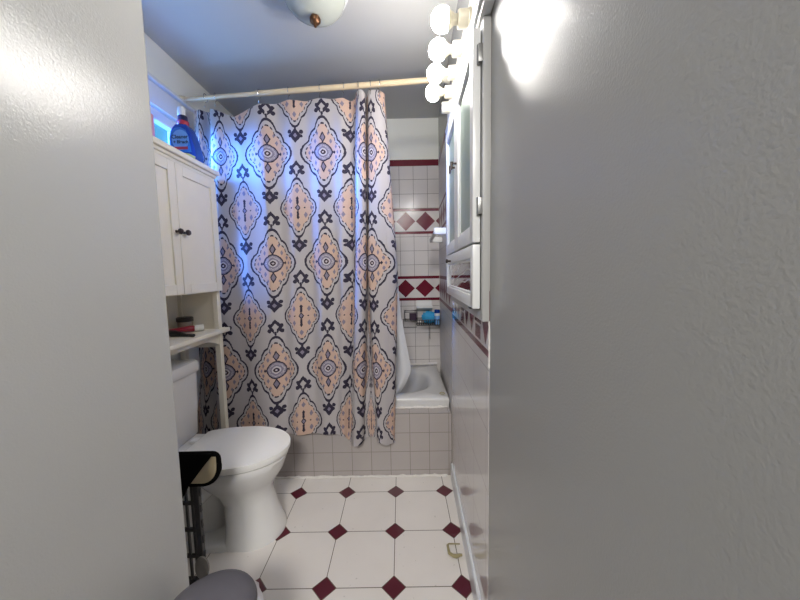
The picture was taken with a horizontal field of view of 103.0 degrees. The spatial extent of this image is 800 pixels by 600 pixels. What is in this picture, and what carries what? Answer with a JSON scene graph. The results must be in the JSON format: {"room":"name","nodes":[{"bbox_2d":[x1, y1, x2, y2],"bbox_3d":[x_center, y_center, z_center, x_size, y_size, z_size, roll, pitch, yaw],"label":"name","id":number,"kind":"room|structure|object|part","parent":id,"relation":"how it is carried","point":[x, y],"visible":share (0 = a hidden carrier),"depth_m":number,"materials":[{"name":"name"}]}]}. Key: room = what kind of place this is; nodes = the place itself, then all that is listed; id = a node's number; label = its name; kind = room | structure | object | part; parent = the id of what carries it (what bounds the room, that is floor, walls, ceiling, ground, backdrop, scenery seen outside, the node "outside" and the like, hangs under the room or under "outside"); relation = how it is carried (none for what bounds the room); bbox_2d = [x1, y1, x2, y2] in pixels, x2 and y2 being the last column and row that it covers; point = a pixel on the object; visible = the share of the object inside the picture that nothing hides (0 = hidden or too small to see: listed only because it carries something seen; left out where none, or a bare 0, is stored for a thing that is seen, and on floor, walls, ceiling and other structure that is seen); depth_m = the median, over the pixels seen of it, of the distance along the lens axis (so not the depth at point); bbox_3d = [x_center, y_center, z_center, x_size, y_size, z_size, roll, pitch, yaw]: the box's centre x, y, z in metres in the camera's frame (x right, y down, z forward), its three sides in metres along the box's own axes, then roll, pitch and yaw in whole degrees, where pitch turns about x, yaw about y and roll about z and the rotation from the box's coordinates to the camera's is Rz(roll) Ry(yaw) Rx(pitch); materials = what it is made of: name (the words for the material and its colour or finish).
{"room":"bathroom","nodes":[
{"label":"bathroom","id":0,"kind":"room"},
{"bbox_2d":[0,0,188,599],"bbox_3d":[-1.044,0.051,-0.308,0.792,2.530,2.375,-1,5,0],"label":"wall","id":1,"kind":"structure","parent":0,"point":[91,503],"depth_m":0.65,"materials":[{"name":"grey paint"}]},
{"bbox_2d":[144,33,233,400],"bbox_3d":[-1.325,-0.125,1.797,0.055,2.530,1.858,-1,5,0],"label":"wall","id":2,"kind":"structure","parent":0,"point":[160,64],"depth_m":1.87,"materials":[{"name":"white paint"}]},
{"bbox_2d":[147,71,196,144],"bbox_3d":[-1.309,-0.503,1.517,0.092,1.290,1.085,-1,5,0],"label":"window","id":3,"kind":"structure","parent":2,"relation":"in","point":[162,97],"depth_m":1.77,"materials":[{"name":"white paint"}]},
{"bbox_3d":[-1.333,-0.485,1.518,0.044,1.055,0.865,-1,5,0],"label":"sash","id":4,"kind":"part","parent":3,"relation":"part of","materials":[{"name":"white paint"}]},
{"bbox_2d":[178,77,449,101],"bbox_3d":[-0.517,-1.224,1.848,1.601,0.095,0.052,-1,5,3],"label":"shower rod","id":5,"kind":"object","parent":2,"relation":"attached to","point":[422,80],"visible":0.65,"depth_m":1.83,"materials":[{"name":"beige metal"}]},
{"bbox_2d":[194,89,397,446],"bbox_3d":[-0.633,-0.157,1.894,1.240,2.086,0.168,-1,5,1],"label":"shower curtain","id":6,"kind":"object","parent":5,"relation":"hanging from","point":[307,241],"visible":0.88,"depth_m":1.89,"materials":[{"name":"fabric"}]},
{"bbox_2d":[396,289,410,393],"bbox_3d":[-0.179,-0.242,2.037,0.478,1.840,0.112,-1,5,0],"label":"curtain liner","id":7,"kind":"object","parent":5,"relation":"hanging from","point":[403,367],"visible":0.11,"depth_m":2.11,"materials":[{"name":"white plastic"}]},
{"bbox_2d":[141,0,457,118],"bbox_3d":[-0.473,-1.324,0.499,2.100,0.050,4.420,-1,5,0],"label":"ceiling","id":8,"kind":"structure","parent":0,"point":[226,46],"depth_m":1.76,"materials":[{"name":"paint"}]},
{"bbox_2d":[284,0,347,27],"bbox_3d":[-0.378,-1.294,1.407,0.304,0.167,0.304,-1,5,0],"label":"ceiling lamp","id":9,"kind":"object","parent":8,"relation":"attached to","point":[314,13],"visible":1,"depth_m":1.39,"materials":[{"name":"white glass"}]},
{"bbox_2d":[196,408,451,476],"bbox_3d":[-0.477,0.907,2.015,1.599,0.405,0.082,-1,5,0],"label":"bathtub tiled side","id":10,"kind":"structure","parent":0,"point":[422,444],"depth_m":1.98,"materials":[{"name":"white tile"}]},
{"bbox_2d":[275,473,447,478],"bbox_3d":[-0.289,1.105,1.987,1.171,0.024,0.019,-1,5,0],"label":"trim","id":11,"kind":"structure","parent":10,"relation":"attached to","point":[434,474],"depth_m":1.98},
{"bbox_2d":[395,405,447,408],"bbox_3d":[0.110,0.688,2.035,0.387,0.023,0.019,-1,5,0],"label":"trim","id":12,"kind":"structure","parent":10,"relation":"on","point":[438,406],"depth_m":2.03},
{"bbox_2d":[187,475,472,599],"bbox_3d":[-0.425,1.246,0.720,2.100,0.050,4.420,-1,5,0],"label":"floor","id":13,"kind":"structure","parent":0,"point":[366,538],"depth_m":1.48,"materials":[{"name":"tile"}]},
{"bbox_2d":[153,136,229,428],"bbox_3d":[-1.130,0.231,1.534,0.285,1.858,0.712,-1,5,0],"label":"tall cabinet","id":14,"kind":"object","parent":13,"relation":"on","point":[186,188],"visible":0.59,"depth_m":1.61,"materials":[{"name":"beige paint"}]},
{"bbox_2d":[151,114,154,135],"bbox_3d":[-1.256,-0.808,1.538,0.071,0.215,0.101,-1,5,0],"label":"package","id":15,"kind":"object","parent":14,"relation":"on","point":[152,116],"visible":0.08,"depth_m":1.57},
{"bbox_3d":[-1.038,-0.316,1.324,0.017,0.609,0.320,-1,5,0],"label":"door","id":16,"kind":"part","parent":14,"relation":"part of","materials":[{"name":"beige paint"}]},
{"bbox_3d":[-1.271,0.088,1.522,0.008,0.214,0.588,-1,5,0],"label":"panel","id":17,"kind":"part","parent":14,"relation":"part of","materials":[{"name":"beige paint"}]},
{"bbox_3d":[-1.013,-0.316,1.461,0.031,0.028,0.028,-1,5,0],"label":"knob","id":18,"kind":"part","parent":14,"relation":"part of","materials":[{"name":"brown metal"}]},
{"bbox_2d":[169,330,194,336],"bbox_3d":[-1.116,0.170,1.609,0.182,0.029,0.050,0,5,14],"label":"brush","id":19,"kind":"object","parent":14,"relation":"on","point":[171,332],"visible":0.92,"depth_m":1.59,"materials":[{"name":"black plastic"}]},
{"bbox_3d":[-1.251,0.544,1.872,0.030,1.182,0.032,-1,5,0],"label":"leg","id":20,"kind":"part","parent":14,"relation":"part of","materials":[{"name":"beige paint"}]},
{"bbox_2d":[176,316,193,327],"bbox_3d":[-1.192,0.133,1.765,0.081,0.078,0.081,-1,5,0],"label":"jar","id":21,"kind":"object","parent":14,"relation":"on","point":[183,321],"visible":0.77,"depth_m":1.73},
{"bbox_3d":[-1.193,0.106,1.762,0.081,0.024,0.081,-1,5,0],"label":"lid","id":22,"kind":"part","parent":21,"relation":"part of","materials":[{"name":"black plastic"}]},
{"bbox_2d":[168,324,203,331],"bbox_3d":[-1.162,0.158,1.709,0.184,0.035,0.048,-4,6,-32],"label":"tube","id":23,"kind":"object","parent":14,"relation":"on","point":[192,328],"visible":0.79,"depth_m":1.71,"materials":[{"name":"red plastic"}]},
{"bbox_3d":[-1.157,-0.665,1.457,0.264,0.058,0.708,-1,5,0],"label":"crown moulding","id":24,"kind":"part","parent":14,"relation":"part of","materials":[{"name":"beige paint"}]},
{"bbox_2d":[170,106,203,162],"bbox_3d":[-1.111,-0.855,1.648,0.136,0.284,0.067,-1,5,0],"label":"bottle","id":25,"kind":"object","parent":14,"relation":"on","point":[183,138],"visible":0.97,"depth_m":1.62,"materials":[{"name":"blue plastic"}]},
{"bbox_3d":[-1.013,-0.320,1.512,0.031,0.028,0.028,-1,5,0],"label":"knob","id":26,"kind":"part","parent":14,"relation":"part of","materials":[{"name":"brown metal"}]},
{"bbox_3d":[-1.037,-0.344,1.647,0.017,0.609,0.320,-1,5,0],"label":"door","id":27,"kind":"part","parent":14,"relation":"part of","materials":[{"name":"beige paint"}]},
{"bbox_3d":[-1.156,0.114,1.835,0.176,0.322,0.016,-1,5,0],"label":"panel","id":28,"kind":"part","parent":14,"relation":"part of","materials":[{"name":"beige paint"}]},
{"bbox_2d":[169,327,229,350],"bbox_3d":[-1.140,0.204,1.532,0.266,0.023,0.712,-1,5,0],"label":"shelf","id":29,"kind":"object","parent":14,"relation":"attached to","point":[176,342],"depth_m":1.62,"materials":[{"name":"beige paint"}]},
{"bbox_3d":[-1.045,0.540,1.872,0.030,1.182,0.032,-1,5,0],"label":"leg","id":30,"kind":"part","parent":14,"relation":"part of","materials":[{"name":"beige paint"}]},
{"bbox_2d":[183,487,209,585],"bbox_3d":[-0.843,0.932,1.256,0.217,0.500,0.120,-1,5,0],"label":"wire rack","id":31,"kind":"object","parent":13,"relation":"on","point":[202,567],"visible":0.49,"depth_m":1.23,"materials":[{"name":"black metal"}]},
{"bbox_3d":[-0.781,0.931,1.246,0.020,0.500,0.020,-1,5,0],"label":"post","id":32,"kind":"part","parent":31,"relation":"part of","materials":[{"name":"grey metal"}]},
{"bbox_2d":[179,451,221,498],"bbox_3d":[-0.829,0.703,1.202,0.310,0.264,0.022,-1,5,0],"label":"toilet paper holder","id":33,"kind":"object","parent":31,"relation":"hanging from","point":[197,468],"visible":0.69,"depth_m":1.19,"materials":[{"name":"black metal"}]},
{"bbox_2d":[174,569,263,599],"bbox_3d":[-0.500,1.000,0.853,0.267,0.420,0.267,-1,5,0],"label":"trash bin","id":34,"kind":"object","parent":13,"relation":"on","point":[227,584],"visible":1,"depth_m":0.88,"materials":[{"name":"grey plastic"}]},
{"bbox_2d":[171,360,290,553],"bbox_3d":[-0.909,0.744,1.571,0.721,0.831,0.396,-1,5,0],"label":"toilet","id":35,"kind":"object","parent":13,"relation":"on","point":[243,511],"visible":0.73,"depth_m":1.52,"materials":[{"name":"white ceramic"}]},
{"bbox_3d":[-1.177,0.365,1.539,0.199,0.061,0.372,-1,5,0],"label":"tank lid","id":36,"kind":"part","parent":35,"relation":"part of","materials":[{"name":"white ceramic"}]},
{"bbox_3d":[-1.176,0.570,1.556,0.179,0.349,0.360,-1,5,0],"label":"tank","id":37,"kind":"part","parent":35,"relation":"part of","materials":[{"name":"white ceramic"}]},
{"bbox_3d":[-0.793,0.727,1.569,0.488,0.020,0.396,-1,5,0],"label":"lid","id":38,"kind":"part","parent":35,"relation":"part of","materials":[{"name":"white plastic"}]},
{"bbox_3d":[-0.793,0.745,1.571,0.474,0.010,0.382,-1,5,0],"label":"seat","id":39,"kind":"part","parent":35,"relation":"part of","materials":[{"name":"white plastic"}]},
{"bbox_2d":[395,362,448,407],"bbox_3d":[-0.471,0.767,2.421,1.597,0.365,0.747,-1,5,0],"label":"bathtub","id":40,"kind":"object","parent":13,"relation":"on","point":[423,386],"visible":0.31,"depth_m":2.26,"materials":[{"name":"white ceramic"}]},
{"bbox_2d":[447,543,461,558],"bbox_3d":[0.247,1.137,1.444,0.063,0.018,0.078,-1,5,0],"label":"clip","id":41,"kind":"object","parent":13,"relation":"on","point":[458,555],"visible":1,"depth_m":1.42,"materials":[{"name":"beige plastic"}]},
{"bbox_2d":[387,118,439,294],"bbox_3d":[-0.446,-0.225,2.765,1.900,2.530,0.092,-1,5,0],"label":"wall","id":42,"kind":"structure","parent":0,"point":[408,138],"depth_m":2.62,"materials":[{"name":"white paint"}]},
{"bbox_2d":[390,159,439,373],"bbox_3d":[-0.480,-0.204,2.717,1.631,1.899,0.007,-1,5,0],"label":"wall tile","id":43,"kind":"structure","parent":42,"relation":"attached to","point":[415,183],"depth_m":2.69,"materials":[{"name":"white tile"}]},
{"bbox_2d":[403,310,439,327],"bbox_3d":[0.179,0.205,2.674,0.300,0.230,0.129,-1,5,0],"label":"wire caddy","id":44,"kind":"object","parent":43,"relation":"attached to","point":[417,323],"visible":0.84,"depth_m":2.61,"materials":[{"name":"black metal"}]},
{"bbox_2d":[409,313,416,319],"bbox_3d":[0.108,0.137,2.661,0.060,0.056,0.044,-1,5,0],"label":"soap box","id":45,"kind":"object","parent":44,"relation":"in","point":[412,316],"visible":0.97,"depth_m":2.64,"materials":[{"name":"purple plastic"}]},
{"bbox_2d":[421,311,434,322],"bbox_3d":[0.250,0.145,2.684,0.145,0.110,0.082,-1,5,0],"label":"sponge","id":46,"kind":"object","parent":44,"relation":"in","point":[428,315],"visible":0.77,"depth_m":2.66,"materials":[{"name":"blue plastic"}]},
{"bbox_2d":[416,318,439,325],"bbox_3d":[0.234,0.181,2.671,0.190,0.050,0.129,-1,5,0],"label":"basket","id":47,"kind":"object","parent":44,"relation":"on","point":[417,323],"depth_m":2.61,"materials":[{"name":"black metal"}]},
{"bbox_2d":[434,309,439,324],"bbox_3d":[0.308,0.140,2.633,0.048,0.123,0.048,-1,5,0],"label":"shampoo bottle","id":48,"kind":"object","parent":44,"relation":"in","point":[436,311],"visible":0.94,"depth_m":2.61,"materials":[{"name":"white paint"}]},
{"bbox_2d":[416,300,431,310],"bbox_3d":[0.205,0.048,2.688,0.132,0.085,0.089,-1,5,0],"label":"soap dish","id":49,"kind":"object","parent":43,"relation":"attached to","point":[421,305],"visible":0.96,"depth_m":2.71,"materials":[{"name":"white paint"}]},
{"bbox_2d":[438,0,799,599],"bbox_3d":[0.303,-0.050,0.571,0.100,2.530,4.490,-1,5,2],"label":"wall","id":50,"kind":"structure","parent":0,"point":[644,370],"depth_m":0.32,"materials":[{"name":"grey paint"}]},
{"bbox_2d":[426,0,494,136],"bbox_3d":[0.188,-0.911,1.274,0.156,0.170,0.891,-1,5,2],"label":"vanity light","id":51,"kind":"object","parent":50,"relation":"attached to","point":[443,18],"visible":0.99,"depth_m":1.15,"materials":[{"name":"white glass"}]},
{"bbox_2d":[426,84,453,101],"bbox_3d":[0.181,-0.949,1.453,0.128,0.072,0.072,-1,5,0],"label":"bulb","id":52,"kind":"object","parent":51,"relation":"attached to","point":[434,92],"depth_m":1.43,"materials":[{"name":"white glass"}]},
{"bbox_2d":[427,63,458,83],"bbox_3d":[0.175,-0.936,1.314,0.128,0.072,0.072,-1,5,0],"label":"bulb","id":53,"kind":"object","parent":51,"relation":"attached to","point":[436,72],"depth_m":1.29,"materials":[{"name":"white glass"}]},
{"bbox_2d":[441,101,450,113],"bbox_3d":[0.229,-0.961,1.590,0.040,0.058,0.058,-1,5,2],"label":"socket","id":54,"kind":"object","parent":51,"relation":"attached to","point":[446,106],"depth_m":1.57,"materials":[{"name":"white plastic"}]},
{"bbox_2d":[429,37,463,61],"bbox_3d":[0.170,-0.924,1.174,0.128,0.072,0.072,-1,5,0],"label":"bulb","id":55,"kind":"object","parent":51,"relation":"attached to","point":[439,48],"depth_m":1.15,"materials":[{"name":"white glass"}]},
{"bbox_2d":[431,5,471,33],"bbox_3d":[0.165,-0.912,1.035,0.128,0.072,0.072,-1,5,0],"label":"bulb","id":56,"kind":"object","parent":51,"relation":"attached to","point":[443,18],"depth_m":1.01,"materials":[{"name":"white glass"}]},
{"bbox_3d":[0.251,-0.935,1.270,0.029,0.125,0.891,-1,5,2],"label":"plate","id":57,"kind":"part","parent":51,"relation":"part of","materials":[{"name":"white plastic"}]},
{"bbox_2d":[439,14,490,599],"bbox_3d":[0.305,0.007,1.840,0.001,2.199,1.768,-1,5,2],"label":"wall tile","id":58,"kind":"structure","parent":50,"relation":"attached to","point":[464,370],"depth_m":1.36,"materials":[{"name":"white tile"}]},
{"bbox_2d":[429,228,445,242],"bbox_3d":[0.261,-0.433,2.152,0.097,0.040,0.534,-1,5,2],"label":"towel bar","id":59,"kind":"object","parent":58,"relation":"attached to","point":[437,231],"visible":0.82,"depth_m":1.98,"materials":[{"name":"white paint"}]},
{"bbox_2d":[451,463,480,599],"bbox_3d":[0.300,1.090,1.503,0.014,0.100,0.908,-1,5,2],"label":"baseboard","id":60,"kind":"structure","parent":50,"relation":"attached to","point":[468,554],"depth_m":1.41,"materials":[{"name":"white paint"}]},
{"bbox_2d":[446,15,490,321],"bbox_3d":[0.240,-0.396,1.315,0.072,0.859,0.795,-1,5,2],"label":"upper cabinet","id":61,"kind":"object","parent":50,"relation":"attached to","point":[468,133],"visible":1,"depth_m":0.99,"materials":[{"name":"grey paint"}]},
{"bbox_3d":[0.248,-0.524,1.487,0.004,0.501,0.275,-1,5,2],"label":"glass panel","id":62,"kind":"part","parent":61,"relation":"part of","materials":[{"name":"glass"}]},
{"bbox_3d":[0.247,-0.524,1.487,0.024,0.605,0.379,-1,5,2],"label":"door","id":63,"kind":"part","parent":61,"relation":"part of","materials":[{"name":"white paint"}]},
{"bbox_3d":[0.213,-0.536,1.271,0.025,0.031,0.012,-1,5,2],"label":"handle","id":64,"kind":"part","parent":61,"relation":"part of","materials":[{"name":"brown metal"}]},
{"bbox_3d":[0.248,-0.103,1.339,0.004,0.112,0.664,-1,5,2],"label":"glass panel","id":65,"kind":"part","parent":61,"relation":"part of","materials":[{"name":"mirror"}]},
{"bbox_3d":[0.247,-0.103,1.339,0.024,0.196,0.748,-1,5,2],"label":"door","id":66,"kind":"part","parent":61,"relation":"part of","materials":[{"name":"white paint"}]},
{"bbox_3d":[0.233,-0.491,1.114,0.004,0.501,0.262,-1,5,2],"label":"glass panel","id":67,"kind":"part","parent":61,"relation":"part of","materials":[{"name":"glass"}]},
{"bbox_3d":[0.232,-0.491,1.114,0.024,0.605,0.366,-1,5,2],"label":"door","id":68,"kind":"part","parent":61,"relation":"part of","materials":[{"name":"white paint"}]},
{"bbox_2d":[488,321,489,367],"bbox_3d":[0.271,0.136,0.964,0.009,0.145,0.010,-1,5,3],"label":"trim","id":69,"kind":"structure","parent":50,"relation":"attached to","point":[489,321],"depth_m":0.96,"materials":[{"name":"white wood"}]}
]}

